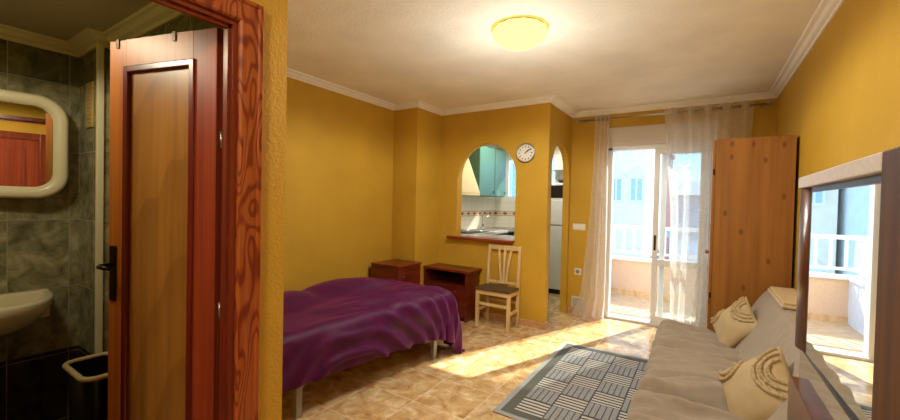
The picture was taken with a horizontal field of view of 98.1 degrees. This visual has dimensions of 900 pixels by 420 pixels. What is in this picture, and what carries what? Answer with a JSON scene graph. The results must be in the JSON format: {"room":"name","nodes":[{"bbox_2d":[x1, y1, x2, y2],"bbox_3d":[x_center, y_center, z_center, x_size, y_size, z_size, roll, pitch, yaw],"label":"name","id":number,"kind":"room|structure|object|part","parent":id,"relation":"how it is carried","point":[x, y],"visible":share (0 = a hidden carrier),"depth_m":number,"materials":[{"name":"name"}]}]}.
{"room":"studio apartment","nodes":[
{"label":"studio apartment","id":0,"kind":"room"},
{"bbox_2d":[0,39,79,419],"bbox_3d":[-2.966,0.006,1.530,0.240,2.620,2.350,2,1,33],"label":"wall","id":1,"kind":"structure","parent":0,"point":[39,237],"depth_m":2.26,"materials":[{"name":"tile"}]},
{"bbox_2d":[0,289,53,337],"bbox_3d":[-2.343,0.823,1.910,0.430,0.978,0.620,2,1,33],"label":"washbasin","id":2,"kind":"object","parent":1,"relation":"attached to","point":[18,310],"visible":1,"depth_m":2.00,"materials":[{"name":"beige ceramic"}]},
{"bbox_2d":[0,89,68,197],"bbox_3d":[-2.443,-0.350,1.959,0.036,0.570,0.760,2,1,39],"label":"bathroom mirror","id":3,"kind":"object","parent":1,"relation":"attached to","point":[34,129],"visible":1,"depth_m":2.14,"materials":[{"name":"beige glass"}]},
{"bbox_3d":[-2.451,-0.350,1.966,0.008,0.460,0.650,2,1,39],"label":"glass","id":4,"kind":"part","parent":3,"relation":"part of","materials":[{"name":"mirror"}]},
{"bbox_2d":[0,2,184,57],"bbox_3d":[-2.112,-0.925,0.969,1.750,0.060,2.340,2,1,33],"label":"crown molding","id":5,"kind":"structure","parent":1,"relation":"attached to","point":[153,16],"depth_m":2.11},
{"bbox_2d":[287,0,844,117],"bbox_3d":[-0.103,-1.226,2.265,3.940,0.055,6.700,2,1,33],"label":"crown molding","id":6,"kind":"structure","parent":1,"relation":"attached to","point":[826,10],"depth_m":4.22,"materials":[{"name":"white paint"}]},
{"bbox_2d":[0,0,151,40],"bbox_3d":[-2.111,-0.975,0.968,1.750,0.040,2.340,2,1,33],"label":"ceiling","id":7,"kind":"structure","parent":0,"point":[59,19],"depth_m":1.93,"materials":[{"name":"white paint"}]},
{"bbox_2d":[78,48,109,357],"bbox_3d":[-2.107,0.171,2.324,0.350,2.300,0.065,2,1,33],"label":"wall","id":8,"kind":"structure","parent":0,"point":[87,159],"depth_m":2.28,"materials":[{"name":"tile"}]},
{"bbox_2d":[86,81,93,128],"bbox_3d":[-2.090,-0.608,2.264,0.110,0.260,0.013,2,1,33],"label":"air vent","id":9,"kind":"object","parent":8,"relation":"in","point":[89,86],"visible":1,"depth_m":2.25,"materials":[{"name":"beige plastic"}]},
{"bbox_2d":[94,44,104,353],"bbox_3d":[-1.978,0.186,2.202,0.030,2.280,0.030,2,1,33],"label":"trim","id":10,"kind":"structure","parent":8,"relation":"attached to","point":[100,49],"depth_m":2.19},
{"bbox_2d":[140,14,223,37],"bbox_3d":[-1.499,0.191,1.976,1.750,2.300,0.010,2,1,33],"label":"tiles","id":11,"kind":"structure","parent":8,"relation":"attached to","point":[184,23],"depth_m":1.79,"materials":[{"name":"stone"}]},
{"bbox_2d":[251,0,287,419],"bbox_3d":[-1.345,0.060,0.539,0.060,2.620,2.445,2,1,33],"label":"wall","id":12,"kind":"structure","parent":0,"point":[275,11],"depth_m":1.51,"materials":[{"name":"paint"}]},
{"bbox_2d":[96,27,223,419],"bbox_3d":[-1.110,0.339,1.475,0.562,2.000,0.105,2,1,17],"label":"door","id":13,"kind":"structure","parent":12,"relation":"in","point":[164,265],"depth_m":1.49,"materials":[{"name":"orange wood"}]},
{"bbox_3d":[-1.336,0.220,1.509,0.049,0.020,0.100,1,1,-35],"label":"lever","id":14,"kind":"part","parent":13,"relation":"part of","materials":[{"name":"brown metal"}]},
{"bbox_3d":[-1.345,0.252,1.558,0.036,0.220,0.006,2,1,17],"label":"handle","id":15,"kind":"part","parent":13,"relation":"part of","materials":[{"name":"brown metal"}]},
{"bbox_2d":[116,39,121,48],"bbox_3d":[-1.302,-0.654,1.558,0.016,0.034,0.046,2,1,17],"label":"hook","id":16,"kind":"object","parent":13,"relation":"attached to","point":[117,40],"visible":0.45,"depth_m":1.54,"materials":[{"name":"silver metal"}]},
{"bbox_3d":[-1.162,0.337,1.526,0.433,2.000,0.038,2,1,17],"label":"frame","id":17,"kind":"part","parent":13,"relation":"part of","materials":[{"name":"orange wood"}]},
{"bbox_3d":[-1.122,0.326,1.497,0.364,1.769,0.019,2,1,17],"label":"moulding","id":18,"kind":"part","parent":13,"relation":"part of","materials":[{"name":"brown wood"}]},
{"bbox_3d":[-1.117,0.326,1.512,0.340,1.745,0.022,2,1,17],"label":"panel","id":19,"kind":"part","parent":13,"relation":"part of","materials":[{"name":"beige wood"}]},
{"bbox_2d":[172,31,177,40],"bbox_3d":[-1.020,-0.646,1.472,0.016,0.034,0.046,2,1,17],"label":"hook","id":20,"kind":"object","parent":13,"relation":"attached to","point":[173,32],"visible":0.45,"depth_m":1.45,"materials":[{"name":"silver metal"}]},
{"bbox_2d":[149,0,263,419],"bbox_3d":[-0.942,0.312,1.155,0.093,2.112,0.749,2,1,33],"label":"door frame","id":21,"kind":"structure","parent":12,"relation":"attached to","point":[249,15],"depth_m":1.39,"materials":[{"name":"brown wood"}]},
{"bbox_2d":[284,77,496,290],"bbox_3d":[-0.720,-0.007,5.106,0.130,2.620,5.905,2,1,33],"label":"wall","id":22,"kind":"structure","parent":0,"point":[339,164],"depth_m":4.22,"materials":[{"name":"paint"}]},
{"bbox_2d":[462,158,479,195],"bbox_3d":[0.113,-0.767,5.854,0.405,1.090,0.720,2,1,33],"label":"range hood","id":23,"kind":"object","parent":22,"relation":"attached to","point":[469,184],"visible":0.24,"depth_m":5.88,"materials":[{"name":"white metal"}]},
{"bbox_2d":[469,146,494,195],"bbox_3d":[0.472,-0.634,6.438,0.381,0.800,0.526,2,1,33],"label":"upper cabinet","id":24,"kind":"object","parent":22,"relation":"attached to","point":[482,160],"visible":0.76,"depth_m":6.26,"materials":[{"name":"teal paint"}]},
{"bbox_3d":[0.602,-0.630,6.354,0.019,0.794,0.522,2,1,33],"label":"door","id":25,"kind":"part","parent":24,"relation":"part of","materials":[{"name":"teal paint"}]},
{"bbox_2d":[482,149,505,196],"bbox_3d":[0.743,-0.635,6.858,0.381,0.800,0.426,2,1,33],"label":"upper cabinet","id":26,"kind":"object","parent":22,"relation":"attached to","point":[500,156],"visible":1,"depth_m":6.75,"materials":[{"name":"teal paint"}]},
{"bbox_3d":[0.873,-0.631,6.774,0.019,0.794,0.422,2,1,33],"label":"door","id":27,"kind":"part","parent":26,"relation":"part of","materials":[{"name":"teal paint"}]},
{"bbox_2d":[391,107,441,284],"bbox_3d":[-0.437,0.000,5.093,0.380,2.620,0.520,2,1,33],"label":"wall pillar","id":28,"kind":"structure","parent":0,"point":[417,131],"depth_m":4.90,"materials":[{"name":"paint"}]},
{"bbox_2d":[282,293,657,419],"bbox_3d":[0.249,1.423,2.958,4.190,0.120,8.470,2,1,33],"label":"floor","id":29,"kind":"structure","parent":0,"point":[406,384],"depth_m":3.24,"materials":[{"name":"tile"}]},
{"bbox_2d":[293,341,436,418],"bbox_3d":[-0.928,1.059,3.290,0.960,0.545,1.890,2,1,40],"label":"bed","id":30,"kind":"object","parent":29,"relation":"on","point":[297,393],"visible":0.12,"depth_m":2.52,"materials":[{"name":"grey paint"}]},
{"bbox_3d":[-0.987,1.231,2.532,0.042,0.225,0.042,2,1,40],"label":"leg","id":31,"kind":"part","parent":30,"relation":"part of","materials":[{"name":"grey paint"}]},
{"bbox_2d":[282,277,464,392],"bbox_3d":[-0.841,0.993,3.338,1.114,0.664,1.887,2,1,39],"label":"blanket","id":32,"kind":"object","parent":30,"relation":"on","point":[330,327],"visible":0.85,"depth_m":3.01,"materials":[{"name":"purple fabric"}]},
{"bbox_3d":[-0.147,1.232,3.537,0.042,0.225,0.042,2,1,40],"label":"leg","id":33,"kind":"part","parent":30,"relation":"part of","materials":[{"name":"grey paint"}]},
{"bbox_2d":[371,259,421,283],"bbox_3d":[-0.636,0.968,4.647,0.433,0.690,0.433,2,1,33],"label":"nightstand","id":34,"kind":"object","parent":29,"relation":"on","point":[396,269],"visible":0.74,"depth_m":4.52,"materials":[{"name":"brown wood"}]},
{"bbox_3d":[-0.481,0.959,4.549,0.019,0.600,0.415,2,1,33],"label":"door","id":35,"kind":"part","parent":34,"relation":"part of","materials":[{"name":"brown wood"}]},
{"bbox_2d":[423,263,481,322],"bbox_3d":[0.022,1.019,4.885,0.665,0.610,0.346,2,1,33],"label":"nightstand","id":36,"kind":"object","parent":29,"relation":"on","point":[461,281],"visible":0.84,"depth_m":4.76,"materials":[{"name":"brown wood"}]},
{"bbox_3d":[-0.241,1.024,5.071,0.022,0.582,0.320,2,1,33],"label":"panel","id":37,"kind":"part","parent":36,"relation":"part of","materials":[{"name":"brown wood"}]},
{"bbox_2d":[425,277,464,287],"bbox_3d":[0.014,0.908,4.902,0.584,0.020,0.306,2,1,33],"label":"shelf","id":38,"kind":"object","parent":36,"relation":"attached to","point":[444,282],"depth_m":4.89,"materials":[{"name":"brown wood"}]},
{"bbox_3d":[-0.071,1.095,4.780,0.578,0.347,0.020,2,1,33],"label":"door","id":39,"kind":"part","parent":36,"relation":"part of","materials":[{"name":"brown wood"}]},
{"bbox_3d":[0.097,1.018,5.035,0.584,0.550,0.008,2,1,33],"label":"panel","id":40,"kind":"part","parent":36,"relation":"part of","materials":[{"name":"brown wood"}]},
{"bbox_3d":[0.269,1.041,4.741,0.024,0.582,0.320,2,1,33],"label":"panel","id":41,"kind":"part","parent":36,"relation":"part of","materials":[{"name":"brown wood"}]},
{"bbox_2d":[475,244,521,332],"bbox_3d":[0.563,0.882,4.536,0.441,0.920,0.346,2,1,33],"label":"dining chair","id":42,"kind":"object","parent":29,"relation":"on","point":[488,289],"visible":1,"depth_m":4.53,"materials":[{"name":"brown wood"}]},
{"bbox_3d":[0.317,1.127,4.528,0.034,0.420,0.034,2,1,33],"label":"leg","id":43,"kind":"part","parent":42,"relation":"part of","materials":[{"name":"brown wood"}]},
{"bbox_3d":[0.457,1.126,4.745,0.032,0.420,0.042,2,1,33],"label":"leg","id":44,"kind":"part","parent":42,"relation":"part of","materials":[{"name":"brown wood"}]},
{"bbox_3d":[0.477,0.666,4.751,0.032,0.500,0.077,2,1,33],"label":"post","id":45,"kind":"part","parent":42,"relation":"part of","materials":[{"name":"brown wood"}]},
{"bbox_3d":[0.542,0.906,4.504,0.441,0.031,0.270,2,1,33],"label":"seat","id":46,"kind":"part","parent":42,"relation":"part of","materials":[{"name":"brown plastic"}]},
{"bbox_3d":[0.551,0.945,4.520,0.415,0.045,0.268,2,1,33],"label":"seat frame","id":47,"kind":"part","parent":42,"relation":"part of","materials":[{"name":"brown wood"}]},
{"bbox_3d":[0.624,0.857,4.629,0.357,0.030,0.018,2,1,33],"label":"rail","id":48,"kind":"part","parent":42,"relation":"part of","materials":[{"name":"brown wood"}]},
{"bbox_3d":[0.655,0.450,4.655,0.357,0.055,0.022,2,1,33],"label":"rail","id":49,"kind":"part","parent":42,"relation":"part of","materials":[{"name":"brown wood"}]},
{"bbox_3d":[0.645,1.138,4.316,0.034,0.420,0.034,2,1,33],"label":"leg","id":50,"kind":"part","parent":42,"relation":"part of","materials":[{"name":"brown wood"}]},
{"bbox_3d":[0.785,1.137,4.533,0.032,0.420,0.042,2,1,33],"label":"leg","id":51,"kind":"part","parent":42,"relation":"part of","materials":[{"name":"brown wood"}]},
{"bbox_3d":[0.805,0.678,4.539,0.032,0.500,0.077,2,1,33],"label":"post","id":52,"kind":"part","parent":42,"relation":"part of","materials":[{"name":"brown wood"}]},
{"bbox_2d":[496,232,512,235],"bbox_3d":[0.872,0.842,6.071,1.535,0.920,2.240,2,1,33],"label":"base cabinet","id":53,"kind":"object","parent":29,"relation":"on","point":[509,233],"visible":0.1,"depth_m":6.58,"materials":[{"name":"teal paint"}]},
{"bbox_2d":[461,227,514,238],"bbox_3d":[0.886,0.362,6.054,1.560,0.040,2.250,2,1,33],"label":"countertop","id":54,"kind":"structure","parent":53,"relation":"on","point":[492,234],"depth_m":5.49,"materials":[{"name":"grey stone"}]},
{"bbox_2d":[461,229,488,233],"bbox_3d":[0.229,0.320,5.938,0.500,0.020,0.620,2,1,33],"label":"cooktop","id":55,"kind":"object","parent":54,"relation":"in","point":[466,231],"visible":0.63,"depth_m":5.91,"materials":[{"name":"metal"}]},
{"bbox_2d":[481,214,489,227],"bbox_3d":[0.601,0.194,6.716,0.059,0.249,0.176,0,1,-44],"label":"kitchen faucet","id":56,"kind":"object","parent":54,"relation":"on","point":[482,225],"visible":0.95,"depth_m":6.74,"materials":[{"name":"silver metal"}]},
{"bbox_2d":[474,227,514,230],"bbox_3d":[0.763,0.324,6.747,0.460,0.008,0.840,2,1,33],"label":"sink","id":57,"kind":"object","parent":54,"relation":"in","point":[487,228],"visible":0.89,"depth_m":6.68,"materials":[{"name":"metal"}]},
{"bbox_2d":[549,200,562,294],"bbox_3d":[1.871,0.593,6.401,0.550,1.490,0.580,2,1,33],"label":"refrigerator","id":58,"kind":"object","parent":29,"relation":"on","point":[556,205],"visible":0.16,"depth_m":6.19,"materials":[{"name":"white metal"}]},
{"bbox_3d":[1.725,0.757,6.184,0.550,1.005,0.055,2,1,33],"label":"door","id":59,"kind":"part","parent":58,"relation":"part of","materials":[{"name":"white metal"}]},
{"bbox_3d":[1.741,0.044,6.171,0.550,0.390,0.055,2,1,33],"label":"freezer door","id":60,"kind":"part","parent":58,"relation":"part of","materials":[{"name":"white metal"}]},
{"bbox_2d":[551,183,562,199],"bbox_3d":[1.872,-0.292,6.356,0.490,0.279,0.390,2,1,33],"label":"microwave oven","id":61,"kind":"object","parent":58,"relation":"on","point":[556,188],"visible":0.2,"depth_m":6.23,"materials":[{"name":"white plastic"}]},
{"bbox_2d":[492,341,648,419],"bbox_3d":[1.238,1.379,3.015,1.200,0.008,1.650,2,1,33],"label":"rug","id":62,"kind":"object","parent":29,"relation":"on","point":[576,381],"visible":0.72,"depth_m":3.01,"materials":[{"name":"grey fabric"}]},
{"bbox_2d":[627,290,799,419],"bbox_3d":[1.592,1.005,2.249,0.889,0.803,2.340,2,1,33],"label":"sofa","id":63,"kind":"object","parent":29,"relation":"on","point":[679,381],"visible":0.56,"depth_m":2.30,"materials":[{"name":"beige fabric"}]},
{"bbox_3d":[1.518,1.098,2.255,0.761,0.352,2.270,2,1,33],"label":"seat","id":64,"kind":"part","parent":63,"relation":"part of","materials":[{"name":"beige fabric"}]},
{"bbox_2d":[710,297,757,346],"bbox_3d":[2.093,0.840,2.876,0.207,0.395,0.433,2,1,14],"label":"cushion","id":65,"kind":"object","parent":63,"relation":"on","point":[731,325],"visible":0.91,"depth_m":2.82,"materials":[{"name":"beige fabric"}]},
{"bbox_2d":[717,346,790,419],"bbox_3d":[1.451,0.854,1.839,0.240,0.413,0.420,1,1,-34],"label":"cushion","id":66,"kind":"object","parent":63,"relation":"on","point":[755,388],"visible":0.89,"depth_m":1.80,"materials":[{"name":"beige fabric"}]},
{"bbox_3d":[1.802,0.912,2.113,0.395,0.603,2.340,2,1,33],"label":"backrest","id":67,"kind":"part","parent":63,"relation":"part of","materials":[{"name":"beige fabric"}]},
{"bbox_2d":[768,286,796,309],"bbox_3d":[2.266,0.533,2.574,0.183,0.161,0.780,2,1,33],"label":"folded throw","id":68,"kind":"object","parent":63,"relation":"on","point":[785,297],"visible":0.41,"depth_m":2.61,"materials":[{"name":"beige fabric"}]},
{"bbox_2d":[705,135,796,332],"bbox_3d":[2.684,0.407,3.592,0.568,2.000,0.955,2,1,33],"label":"wardrobe","id":69,"kind":"object","parent":29,"relation":"on","point":[750,250],"visible":0.71,"depth_m":3.18,"materials":[{"name":"brown wood"}]},
{"bbox_3d":[2.610,0.371,3.925,0.021,1.935,0.467,2,1,33],"label":"door","id":70,"kind":"part","parent":69,"relation":"part of","materials":[{"name":"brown wood"}]},
{"bbox_3d":[2.353,0.373,3.528,0.021,1.935,0.469,2,1,33],"label":"door","id":71,"kind":"part","parent":69,"relation":"part of","materials":[{"name":"brown wood"}]},
{"bbox_2d":[787,146,899,419],"bbox_3d":[0.885,0.665,0.642,0.372,1.507,0.995,2,1,33],"label":"cabinet","id":72,"kind":"object","parent":29,"relation":"on","point":[847,325],"visible":1,"depth_m":0.78,"materials":[{"name":"brown wood"}]},
{"bbox_2d":[799,350,849,419],"bbox_3d":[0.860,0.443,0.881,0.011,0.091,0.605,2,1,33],"label":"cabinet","id":73,"kind":"object","parent":72,"relation":"on","point":[824,401],"depth_m":0.94,"materials":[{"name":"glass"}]},
{"bbox_3d":[0.881,-0.076,0.859,0.076,0.032,0.630,2,1,33],"label":"rail","id":74,"kind":"part","parent":72,"relation":"part of","materials":[{"name":"brown wood"}]},
{"bbox_2d":[806,183,880,419],"bbox_3d":[0.840,0.173,0.836,0.017,0.437,0.509,2,1,33],"label":"mirror","id":75,"kind":"object","parent":72,"relation":"on","point":[845,217],"depth_m":0.80,"materials":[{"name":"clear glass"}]},
{"bbox_2d":[439,103,553,322],"bbox_3d":[0.513,0.025,4.860,1.470,2.620,0.120,2,1,33],"label":"wall","id":76,"kind":"structure","parent":0,"point":[462,134],"depth_m":4.62,"materials":[{"name":"paint"}]},
{"bbox_2d":[446,235,513,242],"bbox_3d":[0.395,0.362,4.899,0.908,0.030,0.225,2,1,33],"label":"shelf","id":77,"kind":"object","parent":76,"relation":"attached to","point":[489,239],"visible":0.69,"depth_m":4.81,"materials":[{"name":"red wood"}]},
{"bbox_2d":[479,310,547,329],"bbox_3d":[-0.573,1.298,3.512,1.942,0.075,3.550,2,1,33],"label":"baseboard","id":78,"kind":"structure","parent":76,"relation":"attached to","point":[540,325],"depth_m":4.58,"materials":[{"name":"tile"}]},
{"bbox_2d":[516,143,534,162],"bbox_3d":[0.877,-0.663,4.534,0.232,0.232,0.028,2,1,33],"label":"wall clock","id":79,"kind":"object","parent":76,"relation":"attached to","point":[525,152],"visible":1,"depth_m":4.53,"materials":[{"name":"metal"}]},
{"bbox_2d":[495,145,562,227],"bbox_3d":[1.664,0.013,6.991,1.850,2.620,0.150,2,1,33],"label":"wall","id":80,"kind":"structure","parent":0,"point":[504,209],"depth_m":7.30,"materials":[{"name":"tile"}]},
{"bbox_2d":[506,154,559,199],"bbox_3d":[1.486,-0.582,7.062,1.000,0.800,0.060,2,1,33],"label":"window","id":81,"kind":"structure","parent":80,"relation":"in","point":[556,156],"depth_m":7.28,"materials":[{"name":"white metal"}]},
{"bbox_2d":[552,168,562,170],"bbox_3d":[1.965,-0.674,6.509,0.600,0.025,0.310,2,1,33],"label":"shelf","id":82,"kind":"object","parent":80,"relation":"attached to","point":[553,169],"visible":0.2,"depth_m":6.47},
{"bbox_2d":[287,0,820,111],"bbox_3d":[0.311,-1.330,2.909,4.190,0.150,8.470,2,1,33],"label":"ceiling","id":83,"kind":"structure","parent":0,"point":[442,54],"depth_m":3.02,"materials":[{"name":"paint"}]},
{"bbox_2d":[493,17,547,50],"bbox_3d":[0.479,-1.190,2.687,0.364,0.116,0.364,2,1,33],"label":"ceiling lamp","id":84,"kind":"object","parent":83,"relation":"attached to","point":[518,33],"visible":1,"depth_m":2.58,"materials":[{"name":"yellow glass"}]},
{"bbox_2d":[548,105,572,312],"bbox_3d":[1.392,0.043,4.941,0.080,2.620,0.990,2,1,33],"label":"wall","id":85,"kind":"structure","parent":0,"point":[562,122],"depth_m":5.11,"materials":[{"name":"paint"}]},
{"bbox_2d":[610,293,693,318],"bbox_3d":[3.554,1.475,5.090,3.470,0.130,1.600,2,1,33],"label":"floor","id":86,"kind":"structure","parent":0,"point":[627,305],"depth_m":5.59,"materials":[{"name":"tile"}]},
{"bbox_2d":[611,259,696,294],"bbox_3d":[3.951,1.193,5.690,3.470,0.690,0.140,2,1,33],"label":"wall","id":87,"kind":"structure","parent":0,"point":[630,275],"depth_m":6.24,"materials":[{"name":"beige paint"}]},
{"bbox_2d":[611,255,658,262],"bbox_3d":[3.577,0.828,5.091,3.470,0.045,1.610,2,1,33],"label":"coping","id":88,"kind":"object","parent":87,"relation":"on","point":[639,259],"visible":0.09,"depth_m":6.25},
{"bbox_2d":[612,225,698,256],"bbox_3d":[3.987,0.547,5.665,3.420,0.515,0.070,2,1,33],"label":"balcony railing","id":89,"kind":"object","parent":88,"relation":"on","point":[623,227],"visible":0.08,"depth_m":6.30,"materials":[{"name":"white metal"}]},
{"bbox_3d":[3.983,0.722,5.668,3.420,0.035,0.040,2,1,33],"label":"rail","id":90,"kind":"part","parent":89,"relation":"part of","materials":[{"name":"white metal"}]},
{"bbox_3d":[3.992,0.317,5.660,3.420,0.055,0.070,2,1,33],"label":"rail","id":91,"kind":"part","parent":89,"relation":"part of","materials":[{"name":"white metal"}]},
{"bbox_2d":[611,287,674,300],"bbox_3d":[4.006,1.367,5.562,3.230,0.090,0.015,2,1,33],"label":"baseboard","id":92,"kind":"structure","parent":87,"relation":"attached to","point":[613,290],"depth_m":6.23,"materials":[{"name":"tile"}]},
{"bbox_2d":[567,98,777,307],"bbox_3d":[2.518,0.073,4.684,2.090,2.620,0.200,2,1,33],"label":"wall","id":93,"kind":"structure","parent":0,"point":[765,117],"depth_m":5.06,"materials":[{"name":"paint"}]},
{"bbox_2d":[571,296,578,306],"bbox_3d":[1.677,1.202,5.101,0.180,0.140,0.018,2,1,33],"label":"air vent","id":94,"kind":"object","parent":93,"relation":"in","point":[574,299],"visible":0.44,"depth_m":5.12,"materials":[{"name":"beige plastic"}]},
{"bbox_2d":[574,268,580,274],"bbox_3d":[1.670,0.804,5.107,0.086,0.085,0.014,2,1,33],"label":"wall socket","id":95,"kind":"object","parent":93,"relation":"attached to","point":[577,271],"visible":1,"depth_m":5.10,"materials":[{"name":"beige plastic"}]},
{"bbox_2d":[573,223,584,229],"bbox_3d":[1.683,0.220,5.096,0.160,0.085,0.015,2,1,33],"label":"light switch","id":96,"kind":"object","parent":93,"relation":"attached to","point":[576,226],"visible":1,"depth_m":5.09,"materials":[{"name":"beige plastic"}]},
{"bbox_2d":[566,306,601,316],"bbox_3d":[1.727,1.322,5.038,0.450,0.075,0.070,2,1,33],"label":"baseboard","id":97,"kind":"structure","parent":93,"relation":"attached to","point":[568,309],"depth_m":5.15,"materials":[{"name":"tile"}]},
{"bbox_2d":[604,119,717,326],"bbox_3d":[2.500,0.183,4.699,1.150,2.400,0.175,2,1,33],"label":"door","id":98,"kind":"structure","parent":93,"relation":"in","point":[642,137],"depth_m":4.70,"materials":[{"name":"white metal"}]},
{"bbox_3d":[2.496,0.300,4.699,1.150,2.165,0.160,2,1,33],"label":"frame","id":99,"kind":"part","parent":98,"relation":"part of","materials":[{"name":"white metal"}]},
{"bbox_3d":[2.449,0.392,4.670,0.023,0.180,0.010,2,1,33],"label":"handle","id":100,"kind":"part","parent":98,"relation":"part of","materials":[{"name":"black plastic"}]},
{"bbox_3d":[2.658,0.316,4.558,0.525,2.085,0.032,2,1,33],"label":"sash","id":101,"kind":"part","parent":98,"relation":"part of","materials":[{"name":"white metal"}]},
{"bbox_3d":[2.740,0.318,4.579,0.500,2.085,0.032,2,1,33],"label":"sash","id":102,"kind":"part","parent":98,"relation":"part of","materials":[{"name":"white metal"}]},
{"bbox_2d":[575,101,771,122],"bbox_3d":[2.461,-1.111,4.524,1.970,0.047,0.124,2,1,33],"label":"curtain rod","id":103,"kind":"object","parent":93,"relation":"attached to","point":[768,103],"visible":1,"depth_m":4.49,"materials":[{"name":"metal"}]},
{"bbox_2d":[571,114,609,318],"bbox_3d":[1.755,0.083,4.888,0.408,2.520,0.205,2,1,33],"label":"sheer curtain","id":104,"kind":"object","parent":103,"relation":"hanging from","point":[596,296],"visible":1,"depth_m":4.88,"materials":[{"name":"fabric"}]},
{"bbox_2d":[665,100,754,327],"bbox_3d":[2.777,0.116,4.279,0.827,2.520,0.160,2,1,33],"label":"sheer curtain","id":105,"kind":"object","parent":103,"relation":"hanging from","point":[693,196],"visible":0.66,"depth_m":4.33,"materials":[{"name":"fabric"}]},
{"bbox_2d":[777,0,899,290],"bbox_3d":[1.627,0.114,1.271,0.120,2.620,6.900,2,1,33],"label":"wall","id":106,"kind":"structure","parent":0,"point":[841,104],"depth_m":2.07,"materials":[{"name":"paint"}]},
{"bbox_3d":[-2.163,1.338,1.009,1.750,0.012,2.340,2,1,33],"label":"floor","id":107,"kind":"structure","parent":0,"visible":0},
{"bbox_2d":[62,351,107,419],"bbox_3d":[-1.704,1.034,1.896,0.346,0.585,0.214,2,1,33],"label":"waste bin","id":108,"kind":"object","parent":107,"relation":"on","point":[87,375],"visible":0.6,"depth_m":1.80,"materials":[{"name":"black plastic"}]},
{"label":"outside","id":109,"kind":"structure","parent":0,"visible":0},
{"bbox_3d":[39.811,8.305,62.050,120.000,0.200,132.600,2,1,33],"label":"ground","id":110,"kind":"structure","parent":109,"visible":0},
{"bbox_2d":[509,158,555,195],"bbox_3d":[5.174,-0.486,20.378,5.850,17.300,8.150,2,1,33],"label":"apartment building","id":111,"kind":"structure","parent":110,"relation":"on","point":[512,165],"depth_m":17.20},
{"bbox_3d":[2.741,-1.286,17.262,0.600,1.500,0.019,2,1,33],"label":"pane","id":112,"kind":"part","parent":111,"relation":"part of","materials":[{"name":"blue glass"}]},
{"bbox_2d":[612,150,661,258],"bbox_3d":[9.475,0.368,19.983,2.050,15.800,8.150,2,1,33],"label":"apartment building","id":113,"kind":"structure","parent":110,"relation":"on","point":[633,194],"depth_m":16.59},
{"bbox_3d":[7.145,-0.878,16.799,0.420,0.900,0.019,2,1,33],"label":"pane","id":114,"kind":"part","parent":113,"relation":"part of","materials":[{"name":"blue glass"}]},
{"bbox_3d":[7.816,-0.856,16.365,0.420,0.900,0.019,2,1,33],"label":"pane","id":115,"kind":"part","parent":113,"relation":"part of","materials":[{"name":"blue glass"}]},
{"bbox_2d":[664,161,672,259],"bbox_3d":[15.953,1.824,30.684,2.300,12.800,7.150,2,1,33],"label":"apartment building","id":116,"kind":"structure","parent":110,"relation":"on","point":[667,223],"depth_m":29.68,"materials":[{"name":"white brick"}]},
{"bbox_2d":[666,219,697,259],"bbox_3d":[16.238,2.854,18.091,10.600,11.200,8.400,2,1,33],"label":"house","id":117,"kind":"structure","parent":110,"relation":"on","point":[668,232],"depth_m":17.34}
]}

